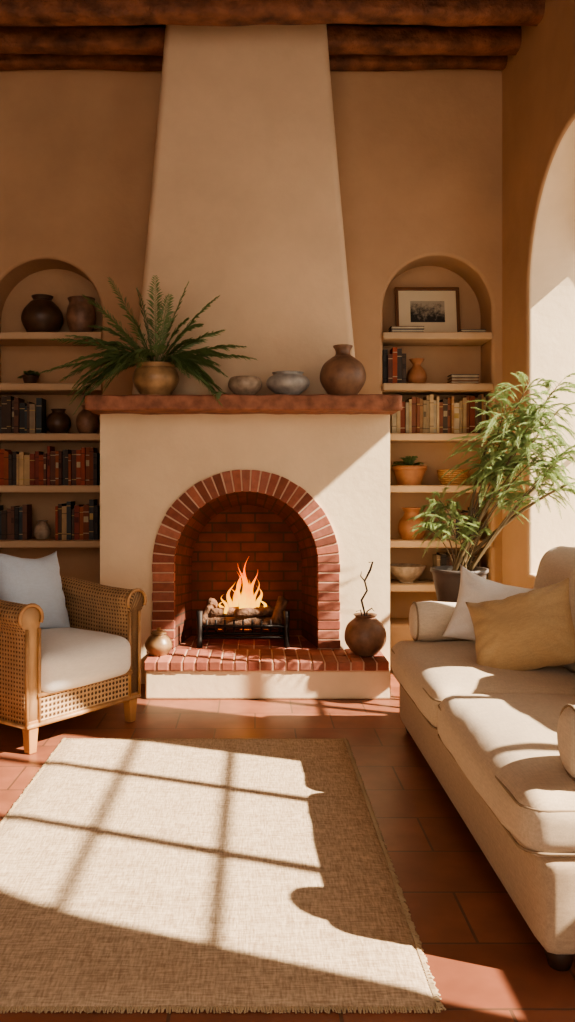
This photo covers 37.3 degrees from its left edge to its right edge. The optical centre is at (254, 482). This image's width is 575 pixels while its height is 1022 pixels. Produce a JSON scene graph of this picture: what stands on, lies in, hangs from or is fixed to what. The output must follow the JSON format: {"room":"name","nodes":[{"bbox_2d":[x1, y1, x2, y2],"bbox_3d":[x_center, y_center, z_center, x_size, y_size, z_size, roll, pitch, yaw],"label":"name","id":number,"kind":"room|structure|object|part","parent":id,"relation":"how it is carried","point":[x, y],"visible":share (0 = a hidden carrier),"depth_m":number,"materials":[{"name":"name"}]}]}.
{"room":"traditional dwelling","nodes":[
{"label":"traditional dwelling","id":0,"kind":"room"},
{"bbox_2d":[0,69,501,666],"bbox_3d":[-0.627,-0.865,6.150,4.745,4.330,0.300,0,0,0],"label":"wall","id":1,"kind":"structure","parent":0,"point":[419,152],"depth_m":6.00,"materials":[{"name":"paint"}]},
{"bbox_2d":[0,332,101,547],"bbox_3d":[-1.482,-0.303,6.135,0.806,1.521,0.320,0,0,0],"label":"built-in bookshelf","id":2,"kind":"object","parent":1,"relation":"attached to","point":[6,338],"visible":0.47,"depth_m":5.97,"materials":[{"name":"paint"}]},
{"bbox_2d":[0,504,31,539],"bbox_3d":[-1.743,0.280,6.139,0.244,0.251,0.199,0,0,0],"label":"books","id":3,"kind":"object","parent":2,"relation":"on","point":[16,521],"visible":1,"depth_m":6.06,"materials":[{"name":"paper"}]},
{"bbox_2d":[0,396,45,432],"bbox_3d":[-1.694,-0.486,6.129,0.343,0.270,0.179,0,0,0],"label":"books","id":4,"kind":"object","parent":2,"relation":"on","point":[16,416],"visible":0.82,"depth_m":6.05,"materials":[{"name":"paper"}]},
{"bbox_2d":[18,370,38,382],"bbox_3d":[-1.632,-0.758,6.136,0.166,0.108,0.132,0,0,0],"label":"pot","id":5,"kind":"object","parent":2,"relation":"on","point":[31,376],"visible":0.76,"depth_m":6.10,"materials":[{"name":"ceramic"}]},
{"bbox_3d":[-1.620,-0.739,6.130,0.120,0.070,0.120,0,0,0],"label":"pot","id":6,"kind":"part","parent":5,"relation":"part of","materials":[{"name":"ceramic"}]},
{"bbox_2d":[21,294,62,331],"bbox_3d":[-1.536,-1.206,6.140,0.296,0.286,0.296,0,0,0],"label":"clay jar","id":7,"kind":"object","parent":2,"relation":"on","point":[41,314],"visible":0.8,"depth_m":6.04,"materials":[{"name":"brown ceramic"}]},
{"bbox_2d":[34,520,50,539],"bbox_3d":[-1.530,0.337,6.120,0.124,0.138,0.124,0,0,0],"label":"vase","id":8,"kind":"object","parent":2,"relation":"on","point":[42,531],"visible":1,"depth_m":6.08,"materials":[{"name":"brown ceramic"}]},
{"bbox_2d":[0,446,99,484],"bbox_3d":[-1.495,-0.124,6.137,0.741,0.281,0.195,0,0,0],"label":"books","id":9,"kind":"object","parent":2,"relation":"on","point":[65,467],"visible":0.9,"depth_m":6.06,"materials":[{"name":"paper"}]},
{"bbox_2d":[46,409,70,432],"bbox_3d":[-1.420,-0.442,6.140,0.177,0.183,0.177,0,0,0],"label":"round vase","id":10,"kind":"object","parent":2,"relation":"on","point":[58,421],"visible":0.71,"depth_m":6.08,"materials":[{"name":"ceramic"}]},
{"bbox_2d":[55,499,99,539],"bbox_3d":[-1.271,0.261,6.136,0.299,0.287,0.193,0,0,0],"label":"books","id":11,"kind":"object","parent":2,"relation":"on","point":[72,521],"visible":0.98,"depth_m":6.05,"materials":[{"name":"paper"}]},
{"bbox_2d":[66,296,95,331],"bbox_3d":[-1.255,-1.198,6.140,0.213,0.270,0.213,0,0,0],"label":"jar","id":12,"kind":"object","parent":2,"relation":"on","point":[80,314],"visible":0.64,"depth_m":6.06,"materials":[{"name":"brown ceramic"}]},
{"bbox_2d":[75,405,98,432],"bbox_3d":[-1.210,-0.455,6.140,0.170,0.209,0.170,0,0,0],"label":"vase","id":13,"kind":"object","parent":2,"relation":"on","point":[86,421],"visible":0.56,"depth_m":6.08,"materials":[{"name":"brown ceramic"}]},
{"bbox_2d":[382,332,492,591],"bbox_3d":[1.288,-0.148,6.135,0.776,1.831,0.320,0,0,0],"label":"built-in bookshelf","id":14,"kind":"object","parent":1,"relation":"attached to","point":[388,338],"visible":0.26,"depth_m":5.98,"materials":[{"name":"paint"}]},
{"bbox_2d":[382,347,405,383],"bbox_3d":[0.996,-0.835,6.138,0.163,0.262,0.188,0,0,0],"label":"books","id":15,"kind":"object","parent":14,"relation":"on","point":[394,363],"visible":0.85,"depth_m":6.06,"materials":[{"name":"paper"}]},
{"bbox_2d":[388,326,423,331],"bbox_3d":[1.076,-1.085,6.050,0.235,0.041,0.120,0,0,0],"label":"book stack","id":16,"kind":"object","parent":14,"relation":"on","point":[392,328],"visible":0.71,"depth_m":5.99,"materials":[{"name":"paper"}]},
{"bbox_2d":[390,563,425,582],"bbox_3d":[1.090,0.654,6.120,0.272,0.124,0.272,0,0,0],"label":"serving bowl","id":17,"kind":"object","parent":14,"relation":"on","point":[403,572],"visible":0.98,"depth_m":6.04,"materials":[{"name":"beige ceramic"}]},
{"bbox_2d":[391,456,426,484],"bbox_3d":[1.105,-0.089,6.130,0.266,0.215,0.250,0,0,0],"label":"potted herb","id":18,"kind":"object","parent":14,"relation":"on","point":[407,473],"visible":0.91,"depth_m":6.05,"materials":[{"name":"ceramic"}]},
{"bbox_2d":[392,465,426,484],"bbox_3d":[1.113,-0.052,6.130,0.250,0.143,0.250,0,0,0],"label":"pot","id":19,"kind":"object","parent":14,"relation":"on","point":[404,474],"depth_m":6.04,"materials":[{"name":"ceramic"}]},
{"bbox_2d":[398,507,425,539],"bbox_3d":[1.130,0.291,6.120,0.201,0.230,0.201,0,0,0],"label":"clay jar","id":20,"kind":"object","parent":14,"relation":"on","point":[404,527],"visible":0.87,"depth_m":6.06,"materials":[{"name":"ceramic"}]},
{"bbox_2d":[407,358,426,382],"bbox_3d":[1.165,-0.798,6.120,0.146,0.189,0.146,0,0,0],"label":"terracotta vase","id":21,"kind":"object","parent":14,"relation":"on","point":[416,374],"visible":0.83,"depth_m":6.07,"materials":[{"name":"orange ceramic"}]},
{"bbox_2d":[395,287,460,331],"bbox_3d":[1.260,-1.251,6.210,0.470,0.368,0.080,0,0,0],"label":"framed picture","id":22,"kind":"object","parent":14,"relation":"on","point":[437,309],"visible":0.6,"depth_m":6.21,"materials":[{"name":"beige paper"}]},
{"bbox_2d":[410,301,444,321],"bbox_3d":[1.260,-1.251,6.208,0.250,0.160,0.004,0,-9,0],"label":"print","id":23,"kind":"object","parent":22,"relation":"attached to","point":[420,311],"depth_m":6.21},
{"bbox_2d":[390,394,485,432],"bbox_3d":[1.312,-0.491,6.137,0.676,0.281,0.191,0,0,0],"label":"books","id":24,"kind":"object","parent":14,"relation":"on","point":[428,414],"visible":0.73,"depth_m":6.05,"materials":[{"name":"paper"}]},
{"bbox_2d":[437,469,469,484],"bbox_3d":[1.430,-0.041,6.130,0.234,0.113,0.230,0,0,0],"label":"wicker basket","id":25,"kind":"object","parent":14,"relation":"on","point":[445,480],"visible":0.74,"depth_m":6.04,"materials":[{"name":"wicker"}]},
{"bbox_2d":[433,552,478,580],"bbox_3d":[1.449,0.609,6.138,0.299,0.212,0.197,0,0,0],"label":"books","id":26,"kind":"object","parent":14,"relation":"on","point":[439,559],"visible":0.27,"depth_m":6.07,"materials":[{"name":"paper"}]},
{"bbox_2d":[441,507,479,539],"bbox_3d":[1.479,0.288,6.134,0.239,0.233,0.178,0,0,0],"label":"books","id":27,"kind":"object","parent":14,"relation":"on","point":[464,512],"visible":0.27,"depth_m":6.06,"materials":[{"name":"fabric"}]},
{"bbox_2d":[447,374,478,382],"bbox_3d":[1.496,-0.739,6.110,0.202,0.070,0.120,0,0,0],"label":"book stack","id":28,"kind":"object","parent":14,"relation":"on","point":[453,378],"visible":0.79,"depth_m":6.05,"materials":[{"name":"paper"}]},
{"bbox_2d":[458,329,485,331],"bbox_3d":[1.540,-1.074,6.050,0.178,0.019,0.120,0,0,0],"label":"book stack","id":29,"kind":"object","parent":14,"relation":"on","point":[461,330],"visible":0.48,"depth_m":5.99,"materials":[{"name":"paper"}]},
{"bbox_2d":[0,54,507,70],"bbox_3d":[-0.627,-2.948,5.929,4.745,0.127,0.120,0,0,0],"label":"ceiling beam","id":30,"kind":"structure","parent":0,"point":[8,62],"depth_m":5.88,"materials":[{"name":"brown wood"}]},
{"bbox_2d":[0,25,521,55],"bbox_3d":[-0.627,-2.936,5.641,4.745,0.171,0.163,0,0,0],"label":"ceiling beam","id":31,"kind":"structure","parent":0,"point":[342,39],"depth_m":5.57,"materials":[{"name":"brown wood"}]},
{"bbox_2d":[0,0,544,26],"bbox_3d":[-0.627,-2.904,5.200,4.745,0.185,0.177,0,0,0],"label":"ceiling beam","id":32,"kind":"structure","parent":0,"point":[17,13],"depth_m":5.13,"materials":[{"name":"brown wood"}]},
{"bbox_2d":[123,24,431,26],"bbox_3d":[-0.450,-3.080,1.600,5.300,0.100,9.600,0,0,0],"label":"ceiling","id":33,"kind":"structure","parent":0,"point":[165,24],"depth_m":5.63,"materials":[{"name":"brown wood"}]},
{"bbox_2d":[0,667,574,1021],"bbox_3d":[-0.450,1.350,1.600,5.300,0.100,9.600,0,0,0],"label":"floor","id":34,"kind":"structure","parent":0,"point":[485,961],"depth_m":3.03,"materials":[{"name":"tile"}]},
{"bbox_2d":[0,551,146,754],"bbox_3d":[-1.148,0.820,4.561,0.834,0.960,0.873,0,0,36],"label":"wicker armchair","id":35,"kind":"object","parent":34,"relation":"on","point":[70,647],"visible":1,"depth_m":4.41,"materials":[{"name":"wicker"}]},
{"bbox_3d":[-1.082,1.220,4.092,0.059,0.160,0.063,0,0,36],"label":"leg","id":36,"kind":"part","parent":35,"relation":"part of","materials":[{"name":"brown wood"}]},
{"bbox_2d":[0,551,69,628],"bbox_3d":[-1.219,0.589,4.638,0.184,0.480,0.500,-23,-17,28],"label":"pillow","id":37,"kind":"object","parent":35,"relation":"on","point":[37,581],"depth_m":4.58,"materials":[{"name":"grey fabric"}]},
{"bbox_2d":[41,627,130,692],"bbox_3d":[-1.086,0.927,4.515,0.679,0.273,0.647,0,0,36],"label":"seat cushion","id":38,"kind":"object","parent":35,"relation":"on","point":[73,659],"depth_m":4.35,"materials":[{"name":"white fabric"}]},
{"bbox_3d":[-0.681,1.220,4.641,0.059,0.160,0.063,0,0,36],"label":"leg","id":39,"kind":"part","parent":35,"relation":"part of","materials":[{"name":"brown wood"}]},
{"bbox_2d":[0,738,445,1013],"bbox_3d":[-0.253,1.292,3.195,1.447,0.016,2.232,0,0,0],"label":"jute rug","id":40,"kind":"object","parent":34,"relation":"on","point":[177,874],"visible":1,"depth_m":2.69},
{"bbox_2d":[85,24,401,698],"bbox_3d":[-0.071,-0.865,5.545,1.955,4.330,0.911,0,0,0],"label":"fireplace","id":41,"kind":"object","parent":34,"relation":"on","point":[245,210],"visible":0.99,"depth_m":5.53,"materials":[{"name":"paint"}]},
{"bbox_2d":[42,275,253,415],"bbox_3d":[-0.663,-0.851,5.295,1.371,0.878,0.451,0,0,0],"label":"potted fern","id":42,"kind":"object","parent":41,"relation":"on","point":[151,377],"visible":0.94,"depth_m":5.26,"materials":[{"name":"green plant"}]},
{"bbox_2d":[132,361,178,394],"bbox_3d":[-0.625,-0.647,5.360,0.294,0.206,0.294,0,0,0],"label":"pot","id":43,"kind":"object","parent":42,"relation":"attached to","point":[153,377],"depth_m":5.25,"materials":[{"name":"gold metal"}]},
{"bbox_2d":[145,627,172,656],"bbox_3d":[-0.600,0.986,5.300,0.172,0.172,0.172,0,0,0],"label":"lidded jar","id":44,"kind":"object","parent":41,"relation":"on","point":[158,644],"visible":1,"depth_m":5.25,"materials":[{"name":"ceramic"}]},
{"bbox_2d":[196,610,289,647],"bbox_3d":[-0.078,0.960,5.692,0.614,0.241,0.321,0,0,0],"label":"grate","id":45,"kind":"object","parent":41,"relation":"in","point":[286,614],"depth_m":5.57,"materials":[{"name":"black metal"}]},
{"bbox_2d":[85,394,401,415],"bbox_3d":[-0.071,-0.493,5.490,1.956,0.107,0.589,0,0,0],"label":"mantel shelf","id":46,"kind":"object","parent":41,"relation":"attached to","point":[139,404],"depth_m":5.20,"materials":[{"name":"wood"}]},
{"bbox_2d":[228,376,261,394],"bbox_3d":[-0.063,-0.607,5.375,0.217,0.126,0.217,0,0,0],"label":"ceramic bowl","id":47,"kind":"object","parent":41,"relation":"on","point":[244,385],"visible":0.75,"depth_m":5.29,"materials":[{"name":"grey ceramic"}]},
{"bbox_2d":[203,561,287,629],"bbox_3d":[-0.075,0.738,5.708,0.603,0.496,0.241,0,0,0],"label":"fire","id":48,"kind":"object","parent":41,"relation":"on","point":[247,610],"visible":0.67,"depth_m":5.65,"materials":[{"name":"orange"}]},
{"bbox_2d":[132,24,358,394],"bbox_3d":[-0.064,-1.780,5.760,1.512,2.500,0.480,0,0,0],"label":"hood","id":49,"kind":"object","parent":41,"relation":"attached to","point":[245,210],"depth_m":5.55,"materials":[{"name":"beige paint"}]},
{"bbox_2d":[266,371,309,394],"bbox_3d":[0.208,-0.620,5.365,0.274,0.152,0.274,0,0,0],"label":"ceramic bowl","id":50,"kind":"object","parent":41,"relation":"on","point":[281,382],"visible":0.79,"depth_m":5.27,"materials":[{"name":"grey ceramic"}]},
{"bbox_2d":[320,344,365,394],"bbox_3d":[0.556,-0.706,5.375,0.293,0.323,0.293,0,0,0],"label":"clay vase","id":51,"kind":"object","parent":41,"relation":"on","point":[342,374],"visible":0.82,"depth_m":5.28,"materials":[{"name":"brown ceramic"}]},
{"bbox_2d":[344,562,385,656],"bbox_3d":[0.690,0.782,5.315,0.261,0.582,0.261,0,0,0],"label":"vase","id":52,"kind":"object","parent":41,"relation":"on","point":[365,635],"visible":1,"depth_m":5.23,"materials":[{"name":"brown ceramic"}]},
{"bbox_3d":[0.690,0.946,5.315,0.261,0.252,0.261,0,0,0],"label":"round pot","id":53,"kind":"part","parent":52,"relation":"part of","materials":[{"name":"brown ceramic"}]},
{"bbox_2d":[391,546,574,970],"bbox_3d":[1.200,0.795,3.355,1.029,1.009,2.289,0,0,0],"label":"sofa","id":54,"kind":"object","parent":34,"relation":"on","point":[486,677],"visible":1,"depth_m":3.12,"materials":[{"name":"fabric"}]},
{"bbox_2d":[391,640,574,730],"bbox_3d":[1.074,0.914,3.902,0.776,0.271,1.154,0,0,0],"label":"seat cushion","id":55,"kind":"object","parent":54,"relation":"on","point":[427,672],"depth_m":3.59,"materials":[{"name":"fabric"}]},
{"bbox_2d":[442,564,533,640],"bbox_3d":[1.180,0.625,4.120,0.460,0.380,0.178,13,-20,20],"label":"pillow","id":56,"kind":"object","parent":54,"relation":"on","point":[473,588],"depth_m":4.11,"materials":[{"name":"fabric"}]},
{"bbox_2d":[437,693,574,856],"bbox_3d":[1.073,0.913,2.783,0.774,0.279,1.144,0,0,0],"label":"seat cushion","id":57,"kind":"object","parent":54,"relation":"on","point":[504,746],"depth_m":2.57,"materials":[{"name":"fabric"}]},
{"bbox_2d":[466,578,574,670],"bbox_3d":[1.170,0.640,3.700,0.500,0.420,0.214,-21,-44,28],"label":"pillow","id":58,"kind":"object","parent":54,"relation":"on","point":[533,630],"depth_m":3.62,"materials":[{"name":"fabric"}]},
{"bbox_2d":[533,546,574,672],"bbox_3d":[1.491,0.575,3.810,0.338,0.575,1.035,10,0,0],"label":"cushion","id":59,"kind":"object","parent":54,"relation":"on","point":[557,565],"depth_m":3.74,"materials":[{"name":"fabric"}]},
{"bbox_3d":[1.185,1.011,4.927,0.350,0.581,0.357,0,0,0],"label":"plant stand","id":60,"kind":"object","parent":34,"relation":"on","visible":0},
{"bbox_2d":[406,371,574,601],"bbox_3d":[1.433,0.036,4.877,1.092,1.368,0.614,0,0,21],"label":"potted palm","id":61,"kind":"object","parent":60,"relation":"on","point":[446,579],"visible":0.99,"depth_m":4.84,"materials":[{"name":"green plant"}]},
{"bbox_2d":[430,566,488,601],"bbox_3d":[1.185,0.608,4.930,0.330,0.225,0.330,0,0,0],"label":"planter","id":62,"kind":"object","parent":61,"relation":"attached to","point":[446,579],"depth_m":4.84,"materials":[{"name":"grey ceramic"}]},
{"bbox_2d":[502,0,574,588],"bbox_3d":[1.945,-0.865,1.400,0.400,4.330,9.200,0,0,0],"label":"wall","id":63,"kind":"structure","parent":0,"point":[538,82],"depth_m":5.45,"materials":[{"name":"paint"}]}
]}

